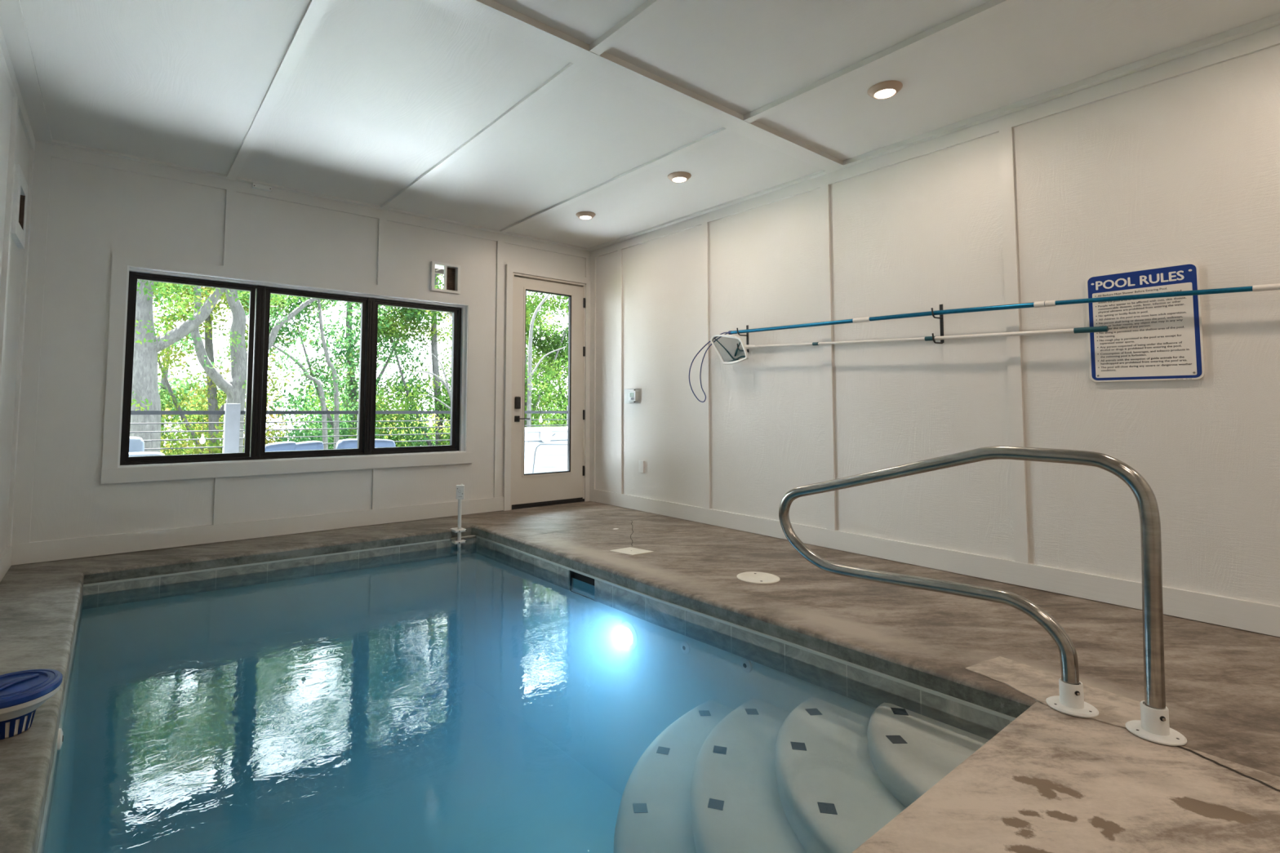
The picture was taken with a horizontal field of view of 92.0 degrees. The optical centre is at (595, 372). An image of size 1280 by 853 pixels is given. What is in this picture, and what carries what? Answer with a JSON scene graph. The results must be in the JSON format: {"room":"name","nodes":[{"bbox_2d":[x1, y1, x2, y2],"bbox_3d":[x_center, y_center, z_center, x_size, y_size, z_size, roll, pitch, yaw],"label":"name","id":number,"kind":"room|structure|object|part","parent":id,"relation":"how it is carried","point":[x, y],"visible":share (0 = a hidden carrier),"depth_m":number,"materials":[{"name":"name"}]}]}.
{"room":"indoor swimming pool","nodes":[
{"label":"indoor swimming pool","id":0,"kind":"room"},
{"bbox_2d":[0,59,34,554],"bbox_3d":[-1.547,-0.233,1.065,0.162,3.250,7.858,3,-4,-38],"label":"wall","id":1,"kind":"structure","parent":0,"point":[15,148],"depth_m":3.70,"materials":[{"name":"white paint"}]},
{"bbox_2d":[0,544,12,582],"bbox_3d":[-1.476,1.020,1.008,0.022,0.135,7.594,3,-4,-38],"label":"baseboard","id":2,"kind":"structure","parent":1,"relation":"attached to","point":[6,556],"depth_m":3.79,"materials":[{"name":"white paint"}]},
{"bbox_2d":[0,24,35,152],"bbox_3d":[-1.471,-1.718,1.172,0.018,0.123,7.600,3,-4,-38],"label":"trim","id":3,"kind":"structure","parent":1,"relation":"attached to","point":[5,58],"depth_m":3.37,"materials":[{"name":"white paint"}]},
{"bbox_2d":[11,164,28,248],"bbox_3d":[-3.495,-0.982,3.639,0.162,0.400,0.440,3,-4,-38],"label":"air vent","id":4,"kind":"object","parent":1,"relation":"in","point":[18,225],"visible":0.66,"depth_m":3.62,"materials":[{"name":"white plastic"}]},
{"bbox_2d":[0,0,52,142],"bbox_3d":[-1.414,-1.759,1.190,0.090,0.038,7.555,3,-4,-38],"label":"trim","id":5,"kind":"structure","parent":1,"relation":"attached to","point":[12,23],"depth_m":3.25,"materials":[{"name":"white paint"}]},
{"bbox_2d":[11,152,590,544],"bbox_3d":[-1.978,0.035,5.597,4.775,3.250,0.158,3,-4,-38],"label":"wall","id":6,"kind":"structure","parent":0,"point":[82,214],"depth_m":4.67,"materials":[{"name":"white paint"}]},
{"bbox_2d":[11,496,503,565],"bbox_3d":[-2.370,1.262,5.131,3.640,0.135,0.022,3,-4,-38],"label":"baseboard","id":7,"kind":"structure","parent":6,"relation":"attached to","point":[106,544],"depth_m":4.77,"materials":[{"name":"white paint"}]},
{"bbox_2d":[252,182,271,191],"bbox_3d":[-2.701,-1.498,4.994,0.135,0.036,0.043,3,-4,-38],"label":"sensor box","id":8,"kind":"object","parent":6,"relation":"attached to","point":[257,186],"visible":1,"depth_m":4.98,"materials":[{"name":"white plastic"}]},
{"bbox_2d":[101,252,475,484],"bbox_3d":[-2.380,0.023,5.294,2.848,1.647,0.204,3,-4,-38],"label":"window","id":9,"kind":"structure","parent":6,"relation":"in","point":[117,467],"depth_m":5.03,"materials":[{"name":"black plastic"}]},
{"bbox_3d":[-3.117,-0.019,4.771,0.815,1.390,0.048,3,-4,-38],"label":"sash","id":10,"kind":"part","parent":9,"relation":"part of","materials":[{"name":"black metal"}]},
{"bbox_3d":[-2.413,0.015,5.317,0.819,1.390,0.048,3,-4,-38],"label":"sash","id":11,"kind":"part","parent":9,"relation":"part of","materials":[{"name":"black metal"}]},
{"bbox_3d":[-1.710,0.050,5.862,0.820,1.390,0.048,3,-4,-38],"label":"sash","id":12,"kind":"part","parent":9,"relation":"part of","materials":[{"name":"black metal"}]},
{"bbox_2d":[35,138,590,258],"bbox_3d":[-1.930,-1.449,5.630,4.735,0.113,0.018,3,-4,-38],"label":"trim","id":13,"kind":"structure","parent":6,"relation":"attached to","point":[42,148],"depth_m":5.11,"materials":[{"name":"white paint"}]},
{"bbox_2d":[435,268,444,275],"bbox_3d":[-2.091,-1.609,7.265,21.000,0.270,2.462,3,-4,-38],"label":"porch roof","id":14,"kind":"structure","parent":6,"relation":"attached to","point":[438,271],"depth_m":8.66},
{"bbox_2d":[430,261,461,293],"bbox_3d":[-1.490,-0.910,6.023,0.296,0.282,0.170,3,-4,-38],"label":"vent window","id":15,"kind":"structure","parent":6,"relation":"in","point":[449,273],"depth_m":6.01,"materials":[{"name":"white plastic"}]},
{"bbox_2d":[502,264,586,511],"bbox_3d":[-0.517,0.164,6.628,1.035,2.525,0.034,3,-4,-38],"label":"trim","id":16,"kind":"structure","parent":6,"relation":"attached to","point":[510,269],"depth_m":6.34,"materials":[{"name":"white paint"}]},
{"bbox_2d":[510,272,585,510],"bbox_3d":[-0.524,0.210,6.699,0.961,2.460,0.229,3,-4,-38],"label":"door","id":17,"kind":"structure","parent":6,"relation":"in","point":[558,487],"depth_m":6.66,"materials":[{"name":"beige paint"}]},
{"bbox_3d":[-0.810,0.486,6.398,0.059,0.062,0.012,3,-4,-38],"label":"handle","id":18,"kind":"part","parent":17,"relation":"part of","materials":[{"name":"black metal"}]},
{"bbox_3d":[-0.744,0.486,6.405,0.123,0.014,0.061,3,-4,-38],"label":"lever","id":19,"kind":"part","parent":17,"relation":"part of","materials":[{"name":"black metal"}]},
{"bbox_3d":[-0.505,0.110,6.660,0.637,1.999,0.006,3,-4,-38],"label":"glass frame","id":20,"kind":"part","parent":17,"relation":"part of","materials":[{"name":"clear glass"}]},
{"bbox_2d":[0,501,1279,852],"bbox_3d":[0.361,1.225,2.504,4.795,0.086,7.758,3,-4,-38],"label":"floor","id":21,"kind":"structure","parent":0,"point":[1051,780],"depth_m":2.57,"materials":[{"name":"brown concrete"}]},
{"bbox_2d":[0,669,62,739],"bbox_3d":[-1.874,1.067,1.967,0.258,0.155,0.258,3,-4,-38],"label":"chlorine floater","id":22,"kind":"object","parent":21,"relation":"on","point":[21,692],"visible":1,"depth_m":1.95,"materials":[{"name":"blue plastic"}]},
{"bbox_2d":[4,711,34,738],"bbox_3d":[-1.875,1.111,1.965,0.138,0.067,0.138,3,-4,-38],"label":"basket","id":23,"kind":"object","parent":22,"relation":"on","point":[15,726],"depth_m":1.94,"materials":[{"name":"blue plastic"}]},
{"bbox_3d":[-1.874,1.013,1.971,0.258,0.030,0.258,3,-4,-38],"label":"lid","id":24,"kind":"part","parent":22,"relation":"part of","materials":[{"name":"blue plastic"}]},
{"bbox_2d":[36,534,1015,852],"bbox_3d":[-0.735,1.931,3.068,2.988,1.272,4.264,3,-4,-38],"label":"swimming pool","id":25,"kind":"object","parent":21,"relation":"in","point":[338,702],"visible":0.73,"depth_m":4.06,"materials":[{"name":"liquid"}]},
{"bbox_2d":[57,728,63,751],"bbox_3d":[-1.861,1.278,2.144,0.014,0.072,0.072,3,-4,-38],"label":"jet","id":26,"kind":"object","parent":25,"relation":"attached to","point":[60,737],"visible":0.91,"depth_m":2.12,"materials":[{"name":"white plastic"}]},
{"bbox_2d":[449,484,466,618],"bbox_3d":[-1.179,1.531,5.288,0.104,1.132,0.120,3,-4,-38],"label":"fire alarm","id":27,"kind":"object","parent":25,"relation":"attached to","point":[460,488],"visible":1,"depth_m":5.26,"materials":[{"name":"white plastic"}]},
{"bbox_2d":[570,577,594,599],"bbox_3d":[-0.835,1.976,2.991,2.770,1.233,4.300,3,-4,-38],"label":"skimmer","id":28,"kind":"object","parent":25,"relation":"in","point":[581,588],"visible":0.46,"depth_m":4.21,"materials":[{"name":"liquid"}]},
{"bbox_2d":[618,622,638,651],"bbox_3d":[0.200,1.633,3.802,0.023,0.170,0.170,3,-4,-38],"label":"pool light","id":29,"kind":"object","parent":25,"relation":"attached to","point":[628,633],"visible":1,"depth_m":3.79,"materials":[{"name":"white glass"}]},
{"bbox_2d":[680,640,689,654],"bbox_3d":[0.500,1.543,3.445,0.014,0.072,0.072,3,-4,-38],"label":"jet","id":30,"kind":"object","parent":25,"relation":"attached to","point":[684,646],"visible":1,"depth_m":3.44,"materials":[{"name":"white plastic"}]},
{"bbox_2d":[740,657,751,672],"bbox_3d":[0.764,1.493,3.134,0.014,0.072,0.072,3,-4,-38],"label":"jet","id":31,"kind":"object","parent":25,"relation":"attached to","point":[745,664],"visible":1,"depth_m":3.13,"materials":[{"name":"white plastic"}]},
{"bbox_2d":[613,697,989,852],"bbox_3d":[0.522,1.953,2.279,1.535,1.182,1.535,3,-4,-38],"label":"steps","id":32,"kind":"structure","parent":25,"relation":"in","point":[758,775],"depth_m":2.31,"materials":[{"name":"paint"}]},
{"bbox_2d":[608,546,653,555],"bbox_3d":[0.263,1.299,4.465,0.240,0.006,0.223,3,-4,-38],"label":"cover plate","id":33,"kind":"object","parent":21,"relation":"on","point":[629,551],"visible":1,"depth_m":4.45,"materials":[{"name":"grey plastic"}]},
{"bbox_2d":[737,571,780,583],"bbox_3d":[1.000,1.260,3.777,0.256,0.006,0.256,3,-4,-38],"label":"lid","id":34,"kind":"object","parent":21,"relation":"on","point":[753,577],"visible":1,"depth_m":3.77,"materials":[{"name":"grey plastic"}]},
{"bbox_2d":[778,445,1186,746],"bbox_3d":[1.382,0.740,2.518,0.146,0.897,1.477,3,-4,-38],"label":"handrail","id":35,"kind":"object","parent":21,"relation":"on","point":[1153,726],"visible":1,"depth_m":2.13,"materials":[{"name":"silver metal"}]},
{"bbox_2d":[1058,677,1084,709],"bbox_3d":[1.655,1.116,2.141,0.068,0.078,0.068,3,-4,-38],"label":"cup","id":36,"kind":"object","parent":35,"relation":"on","point":[1071,696],"depth_m":2.12,"materials":[{"name":"white plastic"}]},
{"bbox_2d":[1140,700,1169,736],"bbox_3d":[1.789,1.106,1.970,0.068,0.078,0.068,3,-4,-38],"label":"cup","id":37,"kind":"object","parent":35,"relation":"on","point":[1154,717],"depth_m":1.95,"materials":[{"name":"white plastic"}]},
{"bbox_2d":[19,0,1279,248],"bbox_3d":[0.400,-1.716,2.641,4.935,0.135,7.820,3,-4,-38],"label":"ceiling","id":38,"kind":"structure","parent":0,"point":[423,107],"depth_m":3.45,"materials":[{"name":"white paint"}]},
{"bbox_2d":[575,211,595,219],"bbox_3d":[-0.089,-1.464,5.784,0.184,0.033,0.184,3,-4,-38],"label":"recessed light","id":39,"kind":"object","parent":38,"relation":"in","point":[582,215],"visible":1,"depth_m":5.74,"materials":[{"name":"beige"}]},
{"bbox_2d":[425,0,843,170],"bbox_3d":[-0.021,-1.643,3.209,4.591,0.055,0.140,3,-4,-38],"label":"trim","id":40,"kind":"structure","parent":38,"relation":"attached to","point":[493,15],"depth_m":3.32,"materials":[{"name":"white paint"}]},
{"bbox_2d":[667,171,691,182],"bbox_3d":[0.659,-1.518,4.822,0.184,0.033,0.184,3,-4,-38],"label":"recessed light","id":41,"kind":"object","parent":38,"relation":"in","point":[678,176],"visible":1,"depth_m":4.78,"materials":[{"name":"beige"}]},
{"bbox_2d":[866,80,902,99],"bbox_3d":[1.662,-1.609,3.534,0.184,0.033,0.184,3,-4,-38],"label":"recessed light","id":42,"kind":"object","parent":38,"relation":"in","point":[886,89],"visible":1,"depth_m":3.50,"materials":[{"name":"beige"}]},
{"bbox_2d":[589,44,1279,606],"bbox_3d":[2.316,-0.043,4.060,0.158,3.250,7.858,3,-4,-38],"label":"wall","id":43,"kind":"structure","parent":0,"point":[1184,168],"depth_m":3.81,"materials":[{"name":"white paint"}]},
{"bbox_2d":[625,388,638,402],"bbox_3d":[0.383,0.249,6.377,0.071,0.150,0.180,3,-4,-38],"label":"thermostat","id":44,"kind":"object","parent":43,"relation":"attached to","point":[633,395],"visible":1,"depth_m":6.36,"materials":[{"name":"white plastic"}]},
{"bbox_2d":[638,460,644,472],"bbox_3d":[0.473,0.961,6.254,0.023,0.118,0.070,3,-4,-38],"label":"outlet plate","id":45,"kind":"object","parent":43,"relation":"attached to","point":[641,464],"visible":1,"depth_m":6.24,"materials":[{"name":"white plastic"}]},
{"bbox_2d":[736,324,748,352],"bbox_3d":[1.251,-0.288,5.234,0.142,0.232,0.020,3,-4,-38],"label":"hook","id":46,"kind":"object","parent":43,"relation":"attached to","point":[747,326],"visible":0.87,"depth_m":5.27,"materials":[{"name":"black metal"}]},
{"bbox_3d":[1.305,-0.285,5.276,0.004,0.232,0.020,3,-4,-38],"label":"plate","id":47,"kind":"part","parent":46,"relation":"part of","materials":[{"name":"black metal"}]},
{"bbox_2d":[710,325,1108,364],"bbox_3d":[1.873,-0.251,4.365,0.119,0.266,2.763,3,-4,-38],"label":"net","id":48,"kind":"object","parent":46,"relation":"hanging from","point":[1091,329],"visible":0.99,"depth_m":4.27,"materials":[{"name":"white metal"}]},
{"bbox_3d":[1.143,-0.199,5.275,0.062,0.266,0.428,2,-4,-30],"label":"net frame","id":49,"kind":"part","parent":48,"relation":"part of","materials":[{"name":"white plastic"}]},
{"bbox_2d":[744,344,755,349],"bbox_3d":[1.284,-0.207,5.113,0.097,0.040,0.042,-2,-4,27],"label":"socket","id":50,"kind":"object","parent":48,"relation":"attached to","point":[746,347],"depth_m":5.10,"materials":[{"name":"white plastic"}]},
{"bbox_2d":[688,283,1279,402],"bbox_3d":[2.269,-0.130,3.871,0.053,0.613,4.612,3,-4,-38],"label":"pole","id":51,"kind":"object","parent":46,"relation":"hanging from","point":[1267,286],"visible":0.98,"depth_m":3.61,"materials":[{"name":"blue metal"}]},
{"bbox_2d":[587,13,1279,258],"bbox_3d":[2.283,-1.533,4.082,0.018,0.123,7.600,3,-4,-38],"label":"trim","id":52,"kind":"structure","parent":43,"relation":"attached to","point":[1269,37],"depth_m":3.77,"materials":[{"name":"white paint"}]},
{"bbox_2d":[590,488,1279,636],"bbox_3d":[2.277,1.204,3.913,0.022,0.135,7.588,3,-4,-38],"label":"baseboard","id":53,"kind":"structure","parent":43,"relation":"attached to","point":[1248,615],"depth_m":3.71,"materials":[{"name":"white paint"}]},
{"bbox_2d":[931,304,943,343],"bbox_3d":[2.215,-0.315,3.991,0.142,0.265,0.020,3,-4,-38],"label":"hook","id":54,"kind":"object","parent":43,"relation":"attached to","point":[941,317],"visible":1,"depth_m":4.03,"materials":[{"name":"black metal"}]},
{"bbox_3d":[2.269,-0.317,4.034,0.004,0.254,0.020,3,-4,-38],"label":"plate","id":55,"kind":"part","parent":54,"relation":"part of","materials":[{"name":"black metal"}]},
{"bbox_2d":[1085,262,1204,382],"bbox_3d":[2.872,-0.248,3.236,0.024,0.588,0.452,3,-4,-38],"label":"sign","id":56,"kind":"object","parent":43,"relation":"attached to","point":[1151,339],"visible":0.89,"depth_m":3.21,"materials":[{"name":"white"}]},
{"label":"outside","id":57,"kind":"structure","parent":0,"visible":0},
{"bbox_3d":[-20.696,9.747,32.994,70.000,7.898,60.000,3,-4,-38],"label":"ground","id":58,"kind":"structure","parent":57,"visible":0},
{"bbox_2d":[157,325,245,454],"bbox_3d":[-15.505,3.079,21.687,7.839,9.604,5.130,3,-4,-38],"label":"tree","id":59,"kind":"object","parent":58,"relation":"on","point":[162,388],"visible":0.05,"depth_m":21.62,"materials":[{"name":"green plant"}]},
{"bbox_2d":[129,280,304,452],"bbox_3d":[-7.101,-0.108,9.813,4.625,10.606,2.692,3,-4,-38],"label":"oak tree","id":60,"kind":"object","parent":58,"relation":"on","point":[145,396],"visible":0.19,"depth_m":9.65,"materials":[{"name":"grey plant"}]},
{"bbox_2d":[152,281,319,452],"bbox_3d":[-6.837,0.666,11.846,4.630,9.904,2.787,3,-4,-38],"label":"forked tree","id":61,"kind":"object","parent":58,"relation":"on","point":[234,389],"visible":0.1,"depth_m":11.73,"materials":[{"name":"grey plant"}]},
{"bbox_2d":[152,281,335,455],"bbox_3d":[-10.268,0.107,16.748,5.924,12.990,4.304,2,-4,-25],"label":"tree","id":62,"kind":"object","parent":58,"relation":"on","point":[214,401],"visible":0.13,"depth_m":16.42,"materials":[{"name":"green plant"}]},
{"bbox_2d":[272,297,389,449],"bbox_3d":[-5.565,1.687,12.926,2.322,8.204,1.067,3,-4,-38],"label":"slim tree","id":63,"kind":"object","parent":58,"relation":"on","point":[335,403],"visible":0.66,"depth_m":12.98,"materials":[{"name":"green plant"}]},
{"bbox_2d":[246,278,448,449],"bbox_3d":[-7.025,0.122,17.947,5.748,13.121,4.445,1,-4,-16],"label":"tree","id":64,"kind":"object","parent":58,"relation":"on","point":[349,353],"visible":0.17,"depth_m":17.43,"materials":[{"name":"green plant"}]},
{"bbox_2d":[289,337,434,446],"bbox_3d":[-10.170,3.257,24.406,8.704,9.604,4.585,3,-4,-38],"label":"tree","id":65,"kind":"object","parent":58,"relation":"on","point":[317,403],"visible":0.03,"depth_m":24.11,"materials":[{"name":"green plant"}]},
{"bbox_2d":[344,273,452,447],"bbox_3d":[-4.767,-0.090,19.201,6.003,13.707,4.413,2,-4,-27],"label":"tree","id":66,"kind":"object","parent":58,"relation":"on","point":[437,384],"visible":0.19,"depth_m":18.25,"materials":[{"name":"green plant"}]},
{"bbox_2d":[378,310,452,445],"bbox_3d":[-3.353,1.834,12.479,1.986,7.069,0.980,3,-4,-38],"label":"tree","id":67,"kind":"object","parent":58,"relation":"on","point":[446,385],"visible":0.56,"depth_m":12.33,"materials":[{"name":"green plant"}]},
{"bbox_2d":[419,394,550,444],"bbox_3d":[-4.805,3.492,28.084,7.641,9.604,4.967,2,-4,-33],"label":"tree","id":68,"kind":"object","parent":58,"relation":"on","point":[442,394],"visible":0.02,"depth_m":27.51,"materials":[{"name":"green plant"}]},
{"bbox_2d":[438,291,568,444],"bbox_3d":[-2.235,-0.009,20.681,6.441,13.736,4.212,2,-4,-30],"label":"tree","id":69,"kind":"object","parent":58,"relation":"on","point":[545,367],"visible":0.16,"depth_m":20.38,"materials":[{"name":"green plant"}]},
{"bbox_2d":[524,293,568,427],"bbox_3d":[-0.729,1.634,16.280,2.738,8.736,1.198,3,-4,-38],"label":"tree","id":70,"kind":"object","parent":58,"relation":"on","point":[530,373],"visible":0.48,"depth_m":15.90,"materials":[{"name":"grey plant"}]},
{"bbox_2d":[525,291,568,426],"bbox_3d":[-0.419,0.387,23.219,6.354,13.259,4.239,3,-4,-38],"label":"tree","id":71,"kind":"object","parent":58,"relation":"on","point":[547,340],"visible":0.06,"depth_m":21.76,"materials":[{"name":"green plant"}]},
{"bbox_2d":[531,395,565,426],"bbox_3d":[-0.399,3.731,31.875,9.090,9.604,4.664,3,-4,-40],"label":"tree","id":72,"kind":"object","parent":58,"relation":"on","point":[565,396],"visible":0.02,"depth_m":30.18,"materials":[{"name":"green plant"}]},
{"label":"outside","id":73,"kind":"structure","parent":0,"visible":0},
{"bbox_3d":[-2.363,1.620,7.411,21.000,0.200,3.307,3,-4,-38],"label":"floor","id":74,"kind":"structure","parent":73,"visible":0},
{"bbox_2d":[128,436,164,456],"bbox_3d":[-4.648,1.036,6.026,0.750,0.787,0.800,3,-4,-38],"label":"lounge chair","id":75,"kind":"object","parent":74,"relation":"on","point":[136,445],"visible":0.06,"depth_m":6.26,"materials":[{"name":"grey"}]},
{"bbox_2d":[128,436,144,452],"bbox_3d":[-4.879,0.823,6.226,0.515,0.338,0.180,3,-4,-38],"label":"cushion","id":76,"kind":"object","parent":75,"relation":"on","point":[136,444],"depth_m":6.28,"materials":[{"name":"fabric"}]},
{"bbox_2d":[128,452,164,456],"bbox_3d":[-4.517,0.861,5.884,0.670,0.183,0.200,3,-4,-38],"label":"cushion","id":77,"kind":"object","parent":75,"relation":"on","point":[131,454],"depth_m":5.92,"materials":[{"name":"fabric"}]},
{"bbox_2d":[265,440,323,451],"bbox_3d":[-3.608,1.150,7.209,0.710,0.706,0.800,3,-4,-38],"label":"outdoor sofa","id":78,"kind":"object","parent":74,"relation":"on","point":[308,445],"visible":0.1,"depth_m":6.93,"materials":[{"name":"grey"}]},
{"bbox_2d":[265,441,296,451],"bbox_3d":[-3.541,0.945,6.902,0.345,0.334,0.174,3,-4,-38],"label":"cushion","id":79,"kind":"object","parent":78,"relation":"on","point":[282,446],"depth_m":6.85,"materials":[{"name":"fabric"}]},
{"bbox_2d":[294,440,323,450],"bbox_3d":[-3.315,0.957,7.076,0.345,0.329,0.174,3,-4,-38],"label":"cushion","id":80,"kind":"object","parent":78,"relation":"on","point":[308,445],"depth_m":7.02,"materials":[{"name":"fabric"}]},
{"bbox_2d":[129,403,568,453],"bbox_3d":[-2.889,1.041,8.942,20.000,1.133,0.160,3,-4,-38],"label":"deck railing","id":81,"kind":"object","parent":74,"relation":"on","point":[231,430],"visible":0.2,"depth_m":7.66,"materials":[{"name":"grey metal"}]},
{"bbox_2d":[199,411,205,444],"bbox_3d":[-4.756,0.673,7.472,0.064,0.398,0.064,3,-4,-38],"label":"string light","id":82,"kind":"object","parent":81,"relation":"hanging from","point":[202,440],"visible":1,"depth_m":7.45,"materials":[{"name":"white glass"}]},
{"bbox_3d":[-4.756,0.808,7.464,0.064,0.128,0.064,3,-4,-38],"label":"bulb","id":83,"kind":"part","parent":82,"relation":"part of","materials":[{"name":"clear glass"}]},
{"bbox_3d":[-4.535,0.961,7.665,0.160,1.133,0.160,3,-4,-38],"label":"post","id":84,"kind":"part","parent":81,"relation":"part of","materials":[{"name":"white wood"}]},
{"bbox_2d":[287,411,292,428],"bbox_3d":[-3.997,0.628,8.065,0.064,0.233,0.064,3,-4,-38],"label":"string light","id":85,"kind":"object","parent":81,"relation":"hanging from","point":[289,424],"visible":1,"depth_m":8.05,"materials":[{"name":"white glass"}]},
{"bbox_3d":[-3.997,0.681,8.062,0.064,0.128,0.064,3,-4,-38],"label":"bulb","id":86,"kind":"part","parent":85,"relation":"part of","materials":[{"name":"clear glass"}]},
{"bbox_3d":[-2.887,0.587,8.969,20.000,0.047,0.050,3,-4,-38],"label":"rail","id":87,"kind":"part","parent":81,"relation":"part of","materials":[{"name":"brown metal"}]},
{"bbox_2d":[428,418,432,426],"bbox_3d":[-2.468,0.703,9.250,0.064,0.233,0.064,3,-4,-38],"label":"string light","id":88,"kind":"object","parent":81,"relation":"hanging from","point":[430,424],"visible":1,"depth_m":9.22,"materials":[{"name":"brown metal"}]},
{"bbox_2d":[538,411,542,422],"bbox_3d":[-0.923,0.762,10.449,0.064,0.198,0.064,3,-4,-38],"label":"string light","id":89,"kind":"object","parent":81,"relation":"hanging from","point":[540,420],"visible":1,"depth_m":10.43,"materials":[{"name":"white glass"}]},
{"bbox_3d":[-0.393,1.164,10.877,0.160,1.133,0.160,3,-4,-38],"label":"post","id":90,"kind":"part","parent":81,"relation":"part of","materials":[{"name":"white wood"}]},
{"bbox_2d":[335,438,395,448],"bbox_3d":[-2.965,1.178,7.708,0.780,0.714,0.800,3,-4,-38],"label":"armchair","id":91,"kind":"object","parent":74,"relation":"on","point":[344,443],"visible":0.12,"depth_m":7.34,"materials":[{"name":"grey"}]},
{"bbox_2d":[524,426,567,473],"bbox_3d":[-0.541,1.207,9.011,1.695,0.825,1.016,3,-4,-38],"label":"hot tub","id":92,"kind":"object","parent":74,"relation":"on","point":[545,447],"visible":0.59,"depth_m":8.33,"materials":[{"name":"grey plastic"}]}
]}

